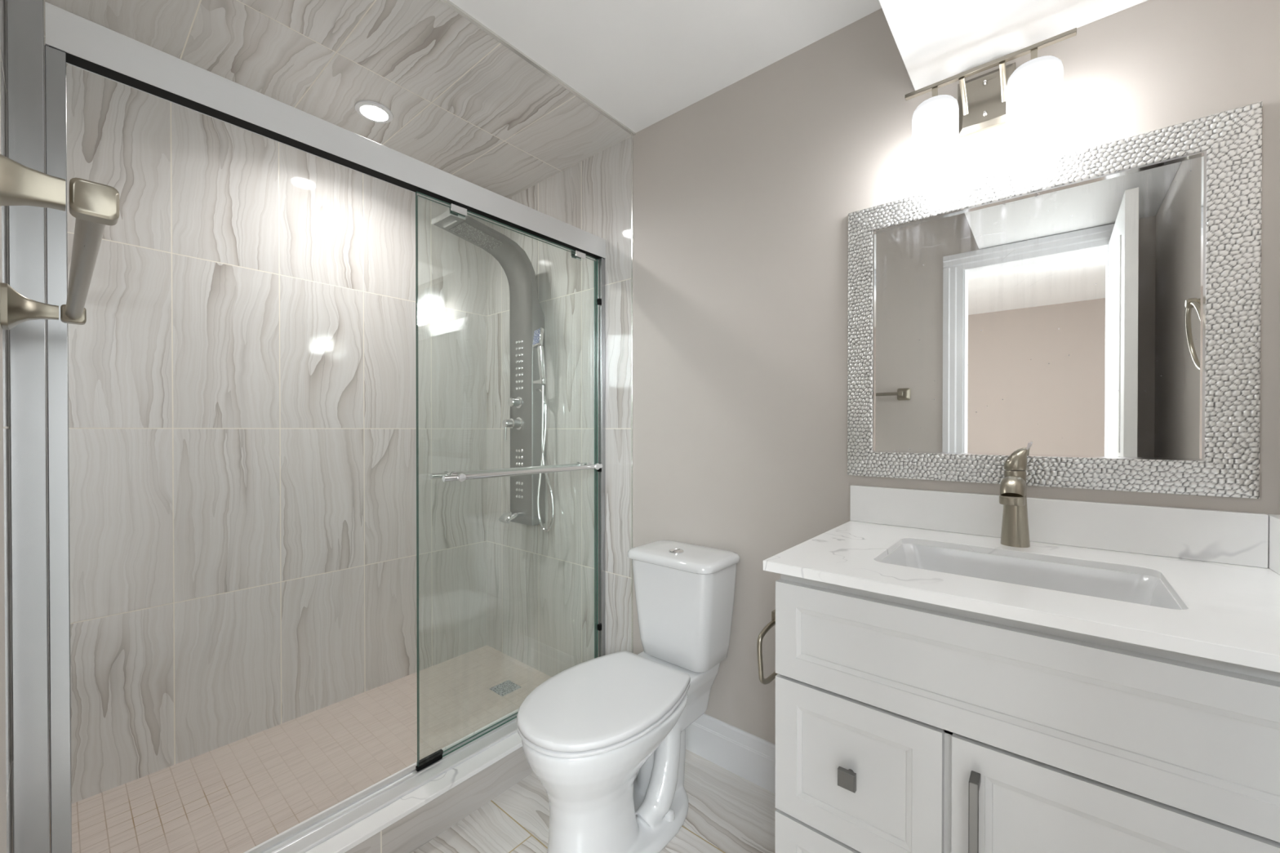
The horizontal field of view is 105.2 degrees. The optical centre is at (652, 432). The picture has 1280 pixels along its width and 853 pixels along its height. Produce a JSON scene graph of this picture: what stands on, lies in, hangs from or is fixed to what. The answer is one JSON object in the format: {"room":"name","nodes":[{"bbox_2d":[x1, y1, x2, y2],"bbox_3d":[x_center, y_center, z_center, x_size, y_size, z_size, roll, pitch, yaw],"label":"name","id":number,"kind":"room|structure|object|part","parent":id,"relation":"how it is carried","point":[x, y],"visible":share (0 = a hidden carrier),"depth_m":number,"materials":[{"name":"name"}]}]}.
{"room":"bathroom","nodes":[
{"label":"bathroom","id":0,"kind":"room"},
{"bbox_2d":[0,0,13,852],"bbox_3d":[-0.855,-0.008,0.561,2.724,2.380,0.110,0,0,39],"label":"wall","id":1,"kind":"structure","parent":0,"point":[2,2],"depth_m":0.82,"materials":[{"name":"paint"}]},
{"bbox_2d":[0,154,119,329],"bbox_3d":[-0.754,-0.199,0.605,0.722,0.067,0.088,0,0,39],"label":"towel bar","id":2,"kind":"object","parent":1,"relation":"attached to","point":[94,206],"visible":1,"depth_m":0.42,"materials":[{"name":"silver metal"}]},
{"bbox_3d":[-1.017,-0.200,0.800,0.067,0.067,0.058,0,0,39],"label":"post","id":3,"kind":"part","parent":2,"relation":"part of","materials":[{"name":"silver metal"}]},
{"bbox_3d":[-0.509,-0.198,0.387,0.067,0.067,0.058,0,0,39],"label":"post","id":4,"kind":"part","parent":2,"relation":"part of","materials":[{"name":"silver metal"}]},
{"bbox_2d":[44,37,487,812],"bbox_3d":[-1.467,-0.017,2.053,0.110,2.380,1.652,0,0,39],"label":"wall","id":5,"kind":"structure","parent":0,"point":[242,361],"depth_m":1.89,"materials":[{"name":"tile"}]},
{"bbox_2d":[49,644,551,852],"bbox_3d":[-1.070,1.195,1.808,0.824,0.060,1.542,0,0,39],"label":"floor","id":6,"kind":"structure","parent":0,"point":[235,797],"depth_m":1.71,"materials":[{"name":"tile"}]},
{"bbox_2d":[489,680,520,696],"bbox_3d":[-0.670,1.161,2.222,0.100,0.003,0.100,0,0,39],"label":"shower drain","id":7,"kind":"object","parent":6,"relation":"on","point":[502,689],"visible":1,"depth_m":2.22,"materials":[{"name":"grey metal"}]},
{"bbox_2d":[44,0,881,198],"bbox_3d":[-0.333,-1.225,1.194,2.724,0.054,1.542,0,0,39],"label":"ceiling","id":8,"kind":"structure","parent":0,"point":[463,104],"depth_m":1.57,"materials":[{"name":"tile"}]},
{"bbox_2d":[354,100,393,123],"bbox_3d":[-1.044,-1.197,1.834,0.126,0.008,0.126,0,0,39],"label":"recessed light","id":9,"kind":"object","parent":8,"relation":"in","point":[372,111],"visible":1,"depth_m":1.82,"materials":[{"name":"white paint"}]},
{"bbox_2d":[412,749,777,852],"bbox_3d":[0.018,1.206,0.852,1.729,0.050,1.652,0,0,39],"label":"floor","id":10,"kind":"structure","parent":0,"point":[727,812],"depth_m":1.48,"materials":[{"name":"tile"}]},
{"bbox_2d":[345,746,533,852],"bbox_3d":[-0.684,1.119,1.494,0.171,0.115,1.542,0,0,39],"label":"curb","id":11,"kind":"object","parent":10,"relation":"on","point":[418,828],"visible":0.22,"depth_m":1.45,"materials":[{"name":"tile"}]},
{"bbox_2d":[516,540,739,852],"bbox_3d":[-0.070,0.789,1.494,0.381,0.776,0.739,0,0,39],"label":"toilet","id":12,"kind":"object","parent":10,"relation":"on","point":[604,737],"visible":1,"depth_m":1.43,"materials":[{"name":"white ceramic"}]},
{"bbox_3d":[-0.146,0.774,1.401,0.379,0.010,0.497,0,0,39],"label":"seat","id":13,"kind":"part","parent":12,"relation":"part of","materials":[{"name":"white plastic"}]},
{"bbox_3d":[-0.146,0.755,1.401,0.381,0.020,0.500,0,0,39],"label":"lid","id":14,"kind":"part","parent":12,"relation":"part of","materials":[{"name":"white plastic"}]},
{"bbox_3d":[-0.075,0.977,1.489,0.370,0.400,0.709,0,0,39],"label":"bowl","id":15,"kind":"part","parent":12,"relation":"part of","materials":[{"name":"white ceramic"}]},
{"bbox_3d":[0.102,0.421,1.680,0.351,0.031,0.231,0,0,39],"label":"tank lid","id":16,"kind":"part","parent":12,"relation":"part of","materials":[{"name":"white ceramic"}]},
{"bbox_3d":[0.105,0.605,1.685,0.330,0.339,0.214,0,0,39],"label":"tank","id":17,"kind":"part","parent":12,"relation":"part of","materials":[{"name":"white ceramic"}]},
{"bbox_2d":[774,573,1279,852],"bbox_3d":[0.719,0.732,0.962,0.782,0.896,0.589,0,0,39],"label":"vanity cabinet","id":18,"kind":"object","parent":10,"relation":"on","point":[903,725],"visible":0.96,"depth_m":0.76,"materials":[{"name":"white paint"}]},
{"bbox_2d":[756,608,777,684],"bbox_3d":[0.294,0.486,1.105,0.064,0.162,0.140,0,0,39],"label":"toilet paper holder","id":19,"kind":"object","parent":18,"relation":"attached to","point":[759,642],"visible":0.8,"depth_m":1.07,"materials":[{"name":"silver metal"}]},
{"bbox_3d":[0.373,0.917,0.921,0.298,0.276,0.020,0,0,39],"label":"drawer","id":20,"kind":"part","parent":18,"relation":"part of","materials":[{"name":"white paint"}]},
{"bbox_3d":[0.362,0.637,0.905,0.031,0.031,0.031,0,0,39],"label":"knob","id":21,"kind":"part","parent":18,"relation":"part of","materials":[{"name":"grey metal"}]},
{"bbox_3d":[0.373,0.636,0.919,0.298,0.271,0.020,0,0,39],"label":"drawer","id":22,"kind":"part","parent":18,"relation":"part of","materials":[{"name":"white paint"}]},
{"bbox_3d":[0.509,0.643,0.775,0.013,0.195,0.034,0,0,39],"label":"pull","id":23,"kind":"part","parent":18,"relation":"part of","materials":[{"name":"grey metal"}]},
{"bbox_2d":[763,520,1279,672],"bbox_3d":[0.716,0.272,0.969,0.800,0.020,0.577,0,0,39],"label":"countertop","id":24,"kind":"structure","parent":18,"relation":"on","point":[1230,613],"depth_m":0.81,"materials":[{"name":"white stone"}]},
{"bbox_2d":[999,442,1031,547],"bbox_3d":[0.802,0.142,1.086,0.057,0.236,0.172,0,0,39],"label":"faucet","id":25,"kind":"object","parent":24,"relation":"on","point":[1015,532],"visible":1,"depth_m":1.11,"materials":[{"name":"silver metal"}]},
{"bbox_2d":[999,495,1025,506],"bbox_3d":[0.761,0.144,1.038,0.045,0.018,0.045,0,0,39],"label":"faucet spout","id":26,"kind":"object","parent":25,"relation":"attached to","point":[1015,500],"depth_m":1.02,"materials":[{"name":"silver metal"}]},
{"bbox_3d":[0.797,0.126,1.081,0.045,0.060,0.142,0,0,39],"label":"spout","id":27,"kind":"part","parent":25,"relation":"part of","materials":[{"name":"silver metal"}]},
{"bbox_3d":[0.840,0.062,1.133,0.044,0.050,0.050,0,0,39],"label":"handle","id":28,"kind":"part","parent":25,"relation":"part of","materials":[{"name":"silver metal"}]},
{"bbox_2d":[879,543,1182,609],"bbox_3d":[0.705,0.342,0.966,0.484,0.135,0.326,0,0,39],"label":"sink basin","id":29,"kind":"object","parent":24,"relation":"in","point":[1134,588],"visible":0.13,"depth_m":1.04,"materials":[{"name":"white ceramic"}]},
{"bbox_2d":[1266,513,1279,574],"bbox_3d":[1.018,0.211,0.722,0.020,0.103,0.577,0,0,39],"label":"side splash","id":30,"kind":"object","parent":24,"relation":"on","point":[1273,555],"visible":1,"depth_m":0.92,"materials":[{"name":"white stone"}]},
{"bbox_3d":[0.681,0.780,0.669,0.468,0.554,0.020,0,0,39],"label":"cabinet door","id":31,"kind":"part","parent":18,"relation":"part of","materials":[{"name":"white paint"}]},
{"bbox_2d":[486,0,1279,744],"bbox_3d":[0.188,-0.016,1.841,2.944,2.380,0.110,0,0,39],"label":"wall","id":32,"kind":"structure","parent":0,"point":[744,194],"depth_m":1.66,"materials":[{"name":"beige paint"}]},
{"bbox_2d":[5,0,605,852],"bbox_3d":[-0.700,0.097,1.501,0.100,1.900,1.540,0,0,39],"label":"shower door frame","id":33,"kind":"object","parent":32,"relation":"attached to","point":[35,115],"visible":0.81,"depth_m":0.94,"materials":[{"name":"metal"}]},
{"bbox_2d":[415,191,602,771],"bbox_3d":[-0.484,0.146,1.789,0.130,1.768,0.770,0,0,39],"label":"door","id":34,"kind":"structure","parent":33,"relation":"in","point":[455,207],"depth_m":1.63,"materials":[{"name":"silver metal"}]},
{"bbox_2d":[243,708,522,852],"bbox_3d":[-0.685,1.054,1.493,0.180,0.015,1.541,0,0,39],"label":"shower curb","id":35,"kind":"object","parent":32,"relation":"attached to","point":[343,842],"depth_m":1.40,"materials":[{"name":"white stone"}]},
{"bbox_2d":[431,209,546,525],"bbox_3d":[-0.699,-0.236,2.191,0.259,1.346,0.464,0,0,39],"label":"shower panel","id":36,"kind":"object","parent":32,"relation":"attached to","point":[526,316],"visible":1,"depth_m":2.30,"materials":[{"name":"metal"}]},
{"bbox_3d":[-0.775,-0.860,2.158,0.127,0.036,0.195,0,0,39],"label":"spray plate","id":37,"kind":"part","parent":36,"relation":"part of","materials":[{"name":"grey metal"}]},
{"bbox_3d":[-0.687,-0.003,2.284,0.013,0.079,0.017,0,0,39],"label":"lever","id":38,"kind":"part","parent":36,"relation":"part of","materials":[{"name":"silver metal"}]},
{"bbox_3d":[-0.670,0.400,2.307,0.072,0.049,0.098,0,0,39],"label":"spout","id":39,"kind":"part","parent":36,"relation":"part of","materials":[{"name":"silver metal"}]},
{"bbox_3d":[-0.655,-0.141,2.322,0.054,0.054,0.049,0,0,39],"label":"diverter knob","id":40,"kind":"part","parent":36,"relation":"part of","materials":[{"name":"silver metal"}]},
{"bbox_2d":[532,327,554,532],"bbox_3d":[-0.506,-0.011,2.238,0.141,0.934,0.062,0,0,39],"label":"shower","id":41,"kind":"object","parent":36,"relation":"attached to","point":[538,337],"visible":0.95,"depth_m":2.24,"materials":[{"name":"silver metal"}]},
{"bbox_3d":[-0.511,-0.316,2.243,0.031,0.157,0.035,0,0,39],"label":"handle","id":42,"kind":"part","parent":41,"relation":"part of","materials":[{"name":"silver metal"}]},
{"bbox_2d":[440,0,635,136],"bbox_3d":[-0.562,-1.214,1.380,0.013,0.037,1.542,0,0,39],"label":"trim","id":43,"kind":"structure","parent":32,"relation":"attached to","point":[447,2],"depth_m":1.58,"materials":[{"name":"metal"}]},
{"bbox_2d":[631,135,633,653],"bbox_3d":[-0.077,-0.017,1.997,0.006,2.380,0.024,0,0,39],"label":"trim","id":44,"kind":"structure","parent":32,"relation":"attached to","point":[632,136],"depth_m":1.99,"materials":[{"name":"metal"}]},
{"bbox_2d":[685,713,775,794],"bbox_3d":[0.258,1.099,1.712,0.881,0.153,0.013,0,0,39],"label":"baseboard","id":45,"kind":"structure","parent":32,"relation":"attached to","point":[746,755],"depth_m":1.69,"materials":[{"name":"white paint"}]},
{"bbox_2d":[904,27,1076,183],"bbox_3d":[0.795,-0.770,1.175,0.334,0.254,0.148,0,0,39],"label":"vanity light","id":46,"kind":"object","parent":32,"relation":"attached to","point":[1028,99],"visible":1,"depth_m":1.17,"materials":[{"name":"white glass"}]},
{"bbox_3d":[0.703,-0.837,1.220,0.044,0.040,0.044,0,0,39],"label":"stem","id":47,"kind":"part","parent":46,"relation":"part of","materials":[{"name":"silver metal"}]},
{"bbox_3d":[0.703,-0.730,1.220,0.101,0.174,0.101,0,0,39],"label":"lamp shade","id":48,"kind":"part","parent":46,"relation":"part of","materials":[{"name":"white glass"}]},
{"bbox_3d":[0.772,-0.832,1.216,0.012,0.056,0.084,0,0,39],"label":"arm","id":49,"kind":"part","parent":46,"relation":"part of","materials":[{"name":"silver metal"}]},
{"bbox_3d":[0.835,-0.832,1.165,0.012,0.056,0.084,0,0,39],"label":"arm","id":50,"kind":"part","parent":46,"relation":"part of","materials":[{"name":"silver metal"}]},
{"bbox_3d":[0.854,-0.836,1.097,0.044,0.040,0.044,0,0,39],"label":"stem","id":51,"kind":"part","parent":46,"relation":"part of","materials":[{"name":"silver metal"}]},
{"bbox_3d":[0.854,-0.729,1.097,0.101,0.174,0.101,0,0,39],"label":"lamp shade","id":52,"kind":"part","parent":46,"relation":"part of","materials":[{"name":"white glass"}]},
{"bbox_2d":[847,101,1262,498],"bbox_3d":[0.875,-0.256,1.192,0.779,0.768,0.025,0,0,39],"label":"wall mirror","id":53,"kind":"object","parent":32,"relation":"attached to","point":[1098,308],"visible":0.99,"depth_m":1.12,"materials":[{"name":"hammered antique silver"},{"name":"mirror glass"}]},
{"bbox_2d":[874,155,1202,458],"bbox_3d":[0.875,-0.256,1.195,0.634,0.625,0.003,0,0,39],"label":"mirror glass","id":54,"kind":"object","parent":53,"relation":"attached to","point":[1063,317],"depth_m":1.15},
{"bbox_2d":[849,484,1268,568],"bbox_3d":[0.884,0.208,1.191,0.778,0.103,0.020,0,0,39],"label":"backsplash","id":55,"kind":"structure","parent":32,"relation":"attached to","point":[1228,537],"depth_m":1.10,"materials":[{"name":"white stone"}]},
{"bbox_2d":[878,0,1148,90],"bbox_3d":[0.476,-1.061,0.536,0.637,0.274,1.542,0,0,39],"label":"ceiling","id":56,"kind":"structure","parent":0,"point":[936,41],"depth_m":1.11,"materials":[{"name":"white paint"}]}
]}

